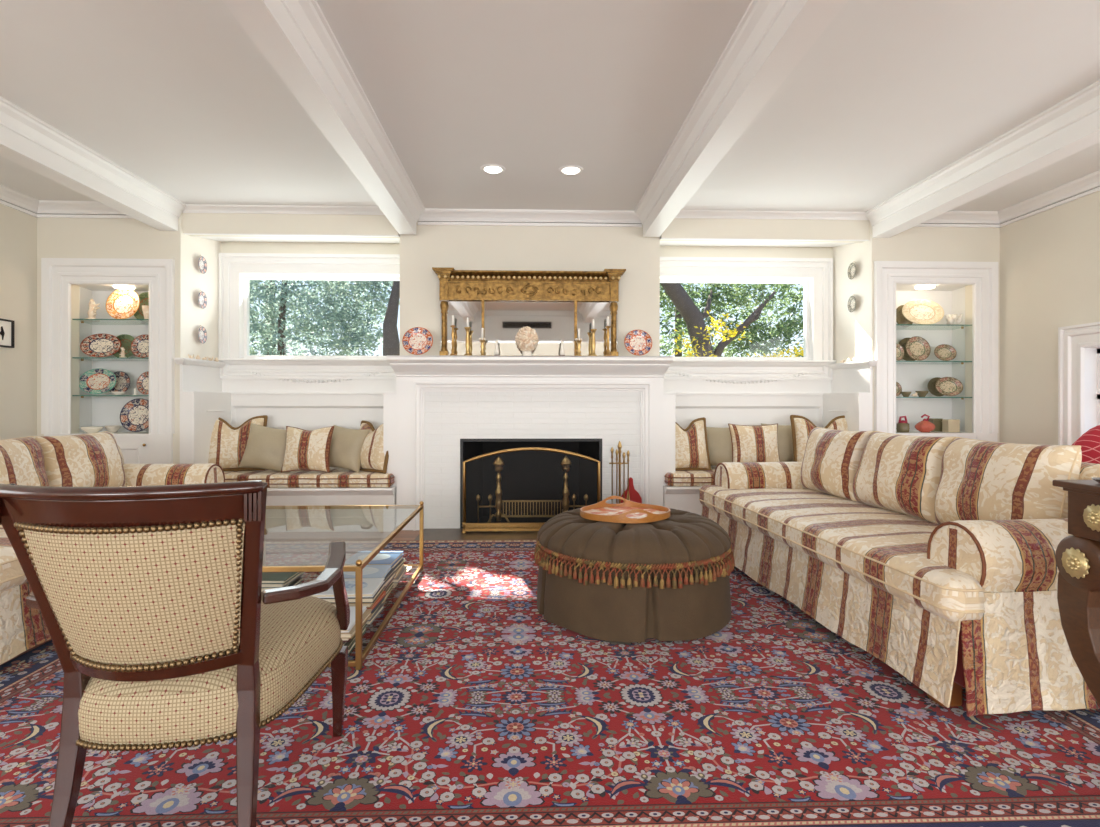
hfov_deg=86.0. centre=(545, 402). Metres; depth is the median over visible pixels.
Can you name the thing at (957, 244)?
wall
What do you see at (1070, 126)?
beam
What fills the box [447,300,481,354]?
mirror glass
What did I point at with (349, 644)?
book
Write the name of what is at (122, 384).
round plate
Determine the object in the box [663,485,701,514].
window bench
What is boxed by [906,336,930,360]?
round plate
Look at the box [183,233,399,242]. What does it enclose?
ceiling
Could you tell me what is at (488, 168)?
recessed light
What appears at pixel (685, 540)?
tufted cushion
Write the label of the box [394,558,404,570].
book
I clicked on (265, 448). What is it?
throw pillow
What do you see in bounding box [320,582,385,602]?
book
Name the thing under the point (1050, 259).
wall
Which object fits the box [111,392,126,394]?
dish
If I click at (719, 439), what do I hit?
throw pillow
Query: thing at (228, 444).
throw pillow
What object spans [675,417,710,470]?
throw pillow
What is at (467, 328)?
candlestick
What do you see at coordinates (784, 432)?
throw pillow
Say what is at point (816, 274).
window
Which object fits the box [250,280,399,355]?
tree
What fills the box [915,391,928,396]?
bowl
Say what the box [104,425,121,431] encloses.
bowl
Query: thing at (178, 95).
ceiling
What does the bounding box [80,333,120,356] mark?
oval platter
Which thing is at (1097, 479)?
dish
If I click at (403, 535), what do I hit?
floor
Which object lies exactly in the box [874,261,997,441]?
display niche
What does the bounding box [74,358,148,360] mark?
glass shelf
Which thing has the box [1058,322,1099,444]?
window
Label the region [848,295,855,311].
wall plate
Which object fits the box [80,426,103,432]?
bowl
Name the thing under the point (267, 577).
book
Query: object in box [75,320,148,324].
glass shelf
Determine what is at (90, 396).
glass shelf
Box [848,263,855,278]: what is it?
wall plate
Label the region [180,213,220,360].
wall
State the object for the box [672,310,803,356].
shrub
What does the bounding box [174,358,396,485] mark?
built-in bench
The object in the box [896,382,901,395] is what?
round plate
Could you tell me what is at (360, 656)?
coffee table
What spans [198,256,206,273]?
wall plate
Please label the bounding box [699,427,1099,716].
sofa
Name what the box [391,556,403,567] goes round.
book
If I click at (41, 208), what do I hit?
trim
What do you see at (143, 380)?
round plate
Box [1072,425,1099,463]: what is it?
chair
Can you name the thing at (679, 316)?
tree
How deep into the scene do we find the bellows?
4.87 m
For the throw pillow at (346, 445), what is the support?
on the bench cushion at (337, 477)
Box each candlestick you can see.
[449,315,456,355]
[464,317,471,355]
[478,328,486,355]
[575,328,582,355]
[590,319,596,355]
[605,316,610,355]
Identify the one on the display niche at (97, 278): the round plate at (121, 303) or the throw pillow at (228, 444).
the round plate at (121, 303)
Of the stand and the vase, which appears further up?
the vase
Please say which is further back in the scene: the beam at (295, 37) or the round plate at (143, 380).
the round plate at (143, 380)
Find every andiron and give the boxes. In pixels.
[476,457,509,522]
[561,456,585,511]
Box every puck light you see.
[113,285,134,289]
[915,285,934,289]
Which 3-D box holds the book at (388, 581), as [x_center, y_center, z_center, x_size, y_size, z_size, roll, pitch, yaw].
[-0.946,0.916,3.063,0.285,0.022,0.237,0,0,-1]
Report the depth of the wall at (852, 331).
5.20 m
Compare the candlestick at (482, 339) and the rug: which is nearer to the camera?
the rug
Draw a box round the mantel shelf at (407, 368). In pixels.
[387,355,672,381]
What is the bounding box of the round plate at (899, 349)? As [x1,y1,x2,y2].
[896,344,903,359]
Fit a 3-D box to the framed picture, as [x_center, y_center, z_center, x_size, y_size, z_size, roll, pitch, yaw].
[-4.058,-0.523,4.410,0.022,0.208,0.180,0,0,-2]
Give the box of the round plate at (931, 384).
[928,377,943,395]
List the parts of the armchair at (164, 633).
arm, post, crest rail, nail trim, rail, seat nail trim, seat, post, arm, leg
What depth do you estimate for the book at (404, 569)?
3.32 m
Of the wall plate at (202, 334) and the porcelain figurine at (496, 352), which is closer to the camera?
the porcelain figurine at (496, 352)
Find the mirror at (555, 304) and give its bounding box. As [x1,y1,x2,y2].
[432,267,625,355]
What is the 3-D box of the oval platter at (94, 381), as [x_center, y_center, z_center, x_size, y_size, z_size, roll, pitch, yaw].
[-3.700,-0.179,4.876,0.304,0.216,0.055,0,0,-1]
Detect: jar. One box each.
[896,416,909,431]
[915,414,934,431]
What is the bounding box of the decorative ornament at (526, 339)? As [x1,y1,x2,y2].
[515,326,538,355]
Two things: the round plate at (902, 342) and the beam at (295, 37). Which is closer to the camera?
the beam at (295, 37)
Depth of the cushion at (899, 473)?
2.99 m
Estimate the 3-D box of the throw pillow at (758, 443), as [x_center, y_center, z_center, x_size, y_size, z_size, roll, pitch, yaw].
[1.811,0.378,5.104,0.440,0.401,0.189,0,0,-2]
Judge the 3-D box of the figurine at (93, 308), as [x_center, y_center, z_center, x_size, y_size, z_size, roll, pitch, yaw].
[-3.768,-0.775,4.904,0.108,0.190,0.101,0,0,-2]
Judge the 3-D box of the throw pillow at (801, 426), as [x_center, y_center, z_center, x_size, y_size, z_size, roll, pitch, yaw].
[2.393,0.350,5.102,0.506,0.493,0.199,0,0,7]
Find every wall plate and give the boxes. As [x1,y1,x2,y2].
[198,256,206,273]
[198,291,206,308]
[198,326,206,342]
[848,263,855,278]
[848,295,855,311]
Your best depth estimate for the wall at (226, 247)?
5.34 m
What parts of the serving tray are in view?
painted panel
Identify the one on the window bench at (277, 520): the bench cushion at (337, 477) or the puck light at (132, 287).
the bench cushion at (337, 477)
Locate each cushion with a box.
[0,437,48,485]
[33,432,125,486]
[224,468,393,487]
[537,508,730,569]
[665,467,715,485]
[800,427,872,501]
[853,432,953,522]
[935,438,1081,523]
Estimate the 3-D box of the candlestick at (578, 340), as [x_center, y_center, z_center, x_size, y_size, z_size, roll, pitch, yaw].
[0.275,-0.495,4.841,0.064,0.235,0.065,0,0,21]
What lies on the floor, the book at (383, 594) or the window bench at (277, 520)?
the window bench at (277, 520)
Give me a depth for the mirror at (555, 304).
4.90 m
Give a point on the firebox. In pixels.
(587, 448)
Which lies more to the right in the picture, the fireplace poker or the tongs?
the tongs
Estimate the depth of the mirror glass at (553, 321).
4.92 m
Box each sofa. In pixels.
[0,431,224,664]
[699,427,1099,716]
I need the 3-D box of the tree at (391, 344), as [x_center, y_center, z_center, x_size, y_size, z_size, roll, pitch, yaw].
[-2.933,-0.871,8.993,2.343,3.852,1.462,0,0,9]
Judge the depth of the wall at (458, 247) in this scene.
4.95 m
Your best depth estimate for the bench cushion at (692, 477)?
4.84 m
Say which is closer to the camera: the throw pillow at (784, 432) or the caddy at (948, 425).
the caddy at (948, 425)
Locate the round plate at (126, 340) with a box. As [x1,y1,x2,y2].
[113,334,134,357]
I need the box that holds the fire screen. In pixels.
[462,447,599,533]
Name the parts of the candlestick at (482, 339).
stem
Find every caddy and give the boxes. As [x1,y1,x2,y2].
[928,418,941,431]
[942,419,959,431]
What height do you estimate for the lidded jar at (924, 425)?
0.158 m
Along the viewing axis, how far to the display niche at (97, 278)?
4.75 m
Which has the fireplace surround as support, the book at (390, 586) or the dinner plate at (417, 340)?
the dinner plate at (417, 340)
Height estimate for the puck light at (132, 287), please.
0.018 m
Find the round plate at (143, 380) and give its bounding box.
[137,371,148,393]
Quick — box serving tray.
[580,495,669,522]
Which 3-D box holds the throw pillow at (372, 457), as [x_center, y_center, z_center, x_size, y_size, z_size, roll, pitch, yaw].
[-1.474,0.368,5.040,0.527,0.472,0.229,0,0,41]
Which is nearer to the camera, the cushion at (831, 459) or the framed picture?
the cushion at (831, 459)
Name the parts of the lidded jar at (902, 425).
handle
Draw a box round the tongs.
[627,450,629,499]
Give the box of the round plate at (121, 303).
[106,289,139,318]
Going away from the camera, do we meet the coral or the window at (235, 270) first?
the coral
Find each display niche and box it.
[41,258,174,463]
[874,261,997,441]
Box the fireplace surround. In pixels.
[387,355,672,530]
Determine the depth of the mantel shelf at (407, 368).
4.82 m
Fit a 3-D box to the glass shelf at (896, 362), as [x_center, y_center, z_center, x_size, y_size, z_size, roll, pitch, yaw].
[3.289,-0.351,5.141,0.741,0.008,0.310,0,0,-2]
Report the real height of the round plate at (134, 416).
0.279 m
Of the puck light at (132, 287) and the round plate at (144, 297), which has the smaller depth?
the puck light at (132, 287)
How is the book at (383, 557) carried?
on the book at (401, 558)
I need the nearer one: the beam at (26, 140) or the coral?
the beam at (26, 140)
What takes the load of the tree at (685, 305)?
on the ground
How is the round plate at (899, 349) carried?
on the display niche at (896, 283)
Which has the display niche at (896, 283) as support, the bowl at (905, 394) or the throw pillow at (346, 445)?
the bowl at (905, 394)
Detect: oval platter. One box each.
[79,368,115,393]
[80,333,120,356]
[902,299,943,323]
[934,344,956,360]
[935,377,962,395]
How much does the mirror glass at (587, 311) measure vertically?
0.473 m
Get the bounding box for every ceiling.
[0,0,1099,211]
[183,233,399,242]
[660,236,868,246]
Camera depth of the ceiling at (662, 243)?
5.20 m
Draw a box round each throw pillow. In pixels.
[208,415,267,470]
[239,423,289,472]
[281,426,333,472]
[329,425,369,471]
[359,420,388,473]
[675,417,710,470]
[706,427,731,465]
[728,423,779,461]
[761,423,792,461]
[790,415,847,461]
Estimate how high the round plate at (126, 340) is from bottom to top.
0.208 m
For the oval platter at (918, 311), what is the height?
0.229 m
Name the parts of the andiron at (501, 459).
tool arm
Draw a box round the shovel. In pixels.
[615,449,617,503]
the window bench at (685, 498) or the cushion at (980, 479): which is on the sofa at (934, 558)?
the cushion at (980, 479)
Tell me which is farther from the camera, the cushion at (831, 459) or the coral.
the coral
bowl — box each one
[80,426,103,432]
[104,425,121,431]
[901,392,910,396]
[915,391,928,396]
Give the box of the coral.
[945,314,962,324]
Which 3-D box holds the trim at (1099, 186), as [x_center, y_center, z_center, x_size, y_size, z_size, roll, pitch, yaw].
[0.007,-1.510,0.776,7.920,0.009,8.350,0,0,-2]
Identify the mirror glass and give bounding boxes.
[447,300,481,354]
[484,300,573,355]
[577,301,610,355]
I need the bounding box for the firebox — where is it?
[464,441,597,522]
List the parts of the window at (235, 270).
sash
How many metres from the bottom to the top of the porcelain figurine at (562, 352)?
0.138 m
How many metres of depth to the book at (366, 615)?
2.40 m
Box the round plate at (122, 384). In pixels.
[110,371,129,391]
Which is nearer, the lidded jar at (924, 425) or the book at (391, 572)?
the book at (391, 572)
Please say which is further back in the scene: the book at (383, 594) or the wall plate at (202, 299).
the wall plate at (202, 299)
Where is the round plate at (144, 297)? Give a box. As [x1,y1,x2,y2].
[134,292,148,318]
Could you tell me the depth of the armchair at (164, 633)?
1.23 m
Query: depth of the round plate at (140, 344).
4.91 m
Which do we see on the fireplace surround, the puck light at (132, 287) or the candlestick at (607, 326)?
the candlestick at (607, 326)
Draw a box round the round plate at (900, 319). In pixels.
[896,305,912,323]
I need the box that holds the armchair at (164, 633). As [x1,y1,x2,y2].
[0,480,349,826]
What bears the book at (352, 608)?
on the book at (366, 615)
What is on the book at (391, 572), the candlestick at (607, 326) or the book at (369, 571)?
the book at (369, 571)
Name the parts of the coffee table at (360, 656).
leg, frame, leg, frame, leg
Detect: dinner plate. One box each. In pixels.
[402,327,432,354]
[624,330,651,355]
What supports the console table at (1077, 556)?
on the rug
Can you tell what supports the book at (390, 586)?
on the book
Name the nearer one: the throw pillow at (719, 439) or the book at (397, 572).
the book at (397, 572)
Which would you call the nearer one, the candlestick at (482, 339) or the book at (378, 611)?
the book at (378, 611)
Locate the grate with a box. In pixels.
[498,500,561,522]
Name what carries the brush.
hanging from the stand
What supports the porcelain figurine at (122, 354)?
on the display niche at (97, 278)
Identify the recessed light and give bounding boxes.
[480,164,505,173]
[559,165,583,174]
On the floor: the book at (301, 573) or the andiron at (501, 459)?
the andiron at (501, 459)
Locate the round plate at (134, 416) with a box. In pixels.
[120,398,148,431]
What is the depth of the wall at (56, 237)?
4.77 m
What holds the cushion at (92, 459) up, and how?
on the sofa at (92, 459)
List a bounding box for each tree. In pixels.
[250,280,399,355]
[252,280,392,355]
[275,280,399,355]
[660,283,803,356]
[660,283,803,356]
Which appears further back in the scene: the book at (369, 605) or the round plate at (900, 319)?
the round plate at (900, 319)
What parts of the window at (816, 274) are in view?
sash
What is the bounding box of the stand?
[609,441,627,502]
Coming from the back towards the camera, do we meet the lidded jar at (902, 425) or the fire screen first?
the lidded jar at (902, 425)
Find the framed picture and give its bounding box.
[0,318,14,347]
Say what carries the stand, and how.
on the floor
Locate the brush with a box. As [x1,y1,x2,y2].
[623,452,625,501]
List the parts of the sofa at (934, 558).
arm, arm, skirt panel, arm, frame, arm, skirt panel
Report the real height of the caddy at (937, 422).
0.115 m
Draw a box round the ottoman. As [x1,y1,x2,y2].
[534,508,734,641]
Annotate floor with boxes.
[266,528,537,540]
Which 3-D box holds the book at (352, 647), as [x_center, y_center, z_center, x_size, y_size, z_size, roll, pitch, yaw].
[-0.914,0.995,2.487,0.251,0.022,0.268,0,0,-2]
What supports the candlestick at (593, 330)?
on the fireplace surround
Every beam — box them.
[0,96,185,230]
[222,0,424,234]
[634,0,847,236]
[865,80,1099,237]
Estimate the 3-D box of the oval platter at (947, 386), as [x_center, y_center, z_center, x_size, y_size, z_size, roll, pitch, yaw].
[3.474,-0.142,5.082,0.244,0.167,0.047,0,0,-2]
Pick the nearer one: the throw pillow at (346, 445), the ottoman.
the ottoman
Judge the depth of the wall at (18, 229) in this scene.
4.56 m
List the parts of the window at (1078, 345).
sash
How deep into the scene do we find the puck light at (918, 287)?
5.06 m
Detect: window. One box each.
[218,253,399,382]
[660,257,832,383]
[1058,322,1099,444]
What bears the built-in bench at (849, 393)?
attached to the wall at (957, 244)
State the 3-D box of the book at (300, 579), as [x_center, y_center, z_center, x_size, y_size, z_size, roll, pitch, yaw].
[-1.417,0.924,2.972,0.298,0.018,0.279,0,0,-2]
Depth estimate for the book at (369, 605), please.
2.67 m
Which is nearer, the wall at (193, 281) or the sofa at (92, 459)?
the sofa at (92, 459)
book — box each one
[261,577,298,591]
[262,565,306,583]
[262,572,304,587]
[288,576,303,586]
[311,578,384,597]
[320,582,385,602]
[331,590,383,607]
[341,606,366,632]
[341,609,371,638]
[343,565,391,578]
[344,551,403,566]
[345,621,366,649]
[348,625,366,654]
[366,603,384,624]
[367,591,385,609]
[383,568,395,581]
[383,582,393,598]
[384,571,395,588]
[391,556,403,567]
[392,565,407,582]
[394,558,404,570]
[394,563,403,578]
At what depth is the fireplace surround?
4.92 m
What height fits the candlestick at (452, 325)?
0.335 m
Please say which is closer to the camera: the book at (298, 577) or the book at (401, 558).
the book at (298, 577)
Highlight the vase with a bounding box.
[142,305,148,318]
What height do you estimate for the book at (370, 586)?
0.016 m
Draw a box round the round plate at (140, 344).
[131,334,148,357]
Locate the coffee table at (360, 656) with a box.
[262,501,423,669]
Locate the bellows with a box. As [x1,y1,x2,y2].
[621,477,641,502]
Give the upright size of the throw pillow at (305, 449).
0.382 m
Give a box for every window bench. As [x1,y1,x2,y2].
[266,486,395,531]
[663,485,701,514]
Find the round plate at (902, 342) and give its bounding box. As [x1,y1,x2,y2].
[899,338,914,360]
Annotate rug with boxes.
[0,540,1099,826]
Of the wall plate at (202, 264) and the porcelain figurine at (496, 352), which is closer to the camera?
the porcelain figurine at (496, 352)
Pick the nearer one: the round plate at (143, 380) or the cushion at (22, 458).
the cushion at (22, 458)
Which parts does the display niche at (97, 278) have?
cupboard door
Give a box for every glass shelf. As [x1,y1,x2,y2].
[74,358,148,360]
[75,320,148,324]
[90,396,148,396]
[896,325,967,329]
[896,362,967,363]
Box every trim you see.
[0,170,1099,227]
[2,186,1099,223]
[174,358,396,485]
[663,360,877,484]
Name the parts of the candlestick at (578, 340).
stem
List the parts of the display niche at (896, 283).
cupboard door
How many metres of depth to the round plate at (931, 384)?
5.19 m
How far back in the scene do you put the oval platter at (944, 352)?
5.12 m
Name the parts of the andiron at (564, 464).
tool arm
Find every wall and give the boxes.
[0,204,36,439]
[37,213,399,463]
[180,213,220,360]
[221,242,399,253]
[400,221,659,355]
[660,218,999,441]
[660,246,831,257]
[832,221,871,362]
[1000,191,1099,444]
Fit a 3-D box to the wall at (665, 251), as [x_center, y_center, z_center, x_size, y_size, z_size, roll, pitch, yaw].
[1.892,-0.271,5.532,1.890,2.645,0.140,0,0,-2]
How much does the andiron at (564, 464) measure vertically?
0.609 m
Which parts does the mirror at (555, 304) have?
rail, cornice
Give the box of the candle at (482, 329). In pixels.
[481,328,483,337]
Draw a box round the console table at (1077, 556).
[1052,480,1099,705]
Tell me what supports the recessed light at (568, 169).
in the ceiling at (178, 95)
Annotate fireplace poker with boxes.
[611,447,613,503]
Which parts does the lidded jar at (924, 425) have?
handle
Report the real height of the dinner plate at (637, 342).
0.218 m
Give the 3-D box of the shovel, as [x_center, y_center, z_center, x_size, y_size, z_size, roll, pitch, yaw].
[0.577,0.684,4.769,0.060,0.632,0.026,0,0,-2]
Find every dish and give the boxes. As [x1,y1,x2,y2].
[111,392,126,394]
[1092,477,1099,482]
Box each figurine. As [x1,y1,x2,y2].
[85,299,99,318]
[119,347,126,357]
[494,340,498,355]
[560,340,564,355]
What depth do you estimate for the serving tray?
3.03 m
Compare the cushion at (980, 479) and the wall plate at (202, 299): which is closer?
the cushion at (980, 479)
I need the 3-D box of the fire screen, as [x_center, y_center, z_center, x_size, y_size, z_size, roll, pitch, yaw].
[-0.110,0.703,4.759,1.130,0.693,0.040,0,0,-2]
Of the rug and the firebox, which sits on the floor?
the rug
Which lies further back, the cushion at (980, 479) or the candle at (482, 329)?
the candle at (482, 329)
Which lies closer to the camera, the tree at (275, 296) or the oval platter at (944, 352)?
the oval platter at (944, 352)
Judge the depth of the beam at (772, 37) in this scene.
2.76 m
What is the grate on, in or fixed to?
in the firebox
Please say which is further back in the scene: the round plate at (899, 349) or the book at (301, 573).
the round plate at (899, 349)
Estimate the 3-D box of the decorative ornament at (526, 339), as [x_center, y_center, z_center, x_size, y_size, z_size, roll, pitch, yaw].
[-0.151,-0.500,4.799,0.194,0.245,0.186,0,0,-2]
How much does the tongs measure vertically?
0.610 m
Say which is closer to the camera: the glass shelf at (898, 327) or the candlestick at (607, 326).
the candlestick at (607, 326)
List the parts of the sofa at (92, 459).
skirt panel, frame, arm, arm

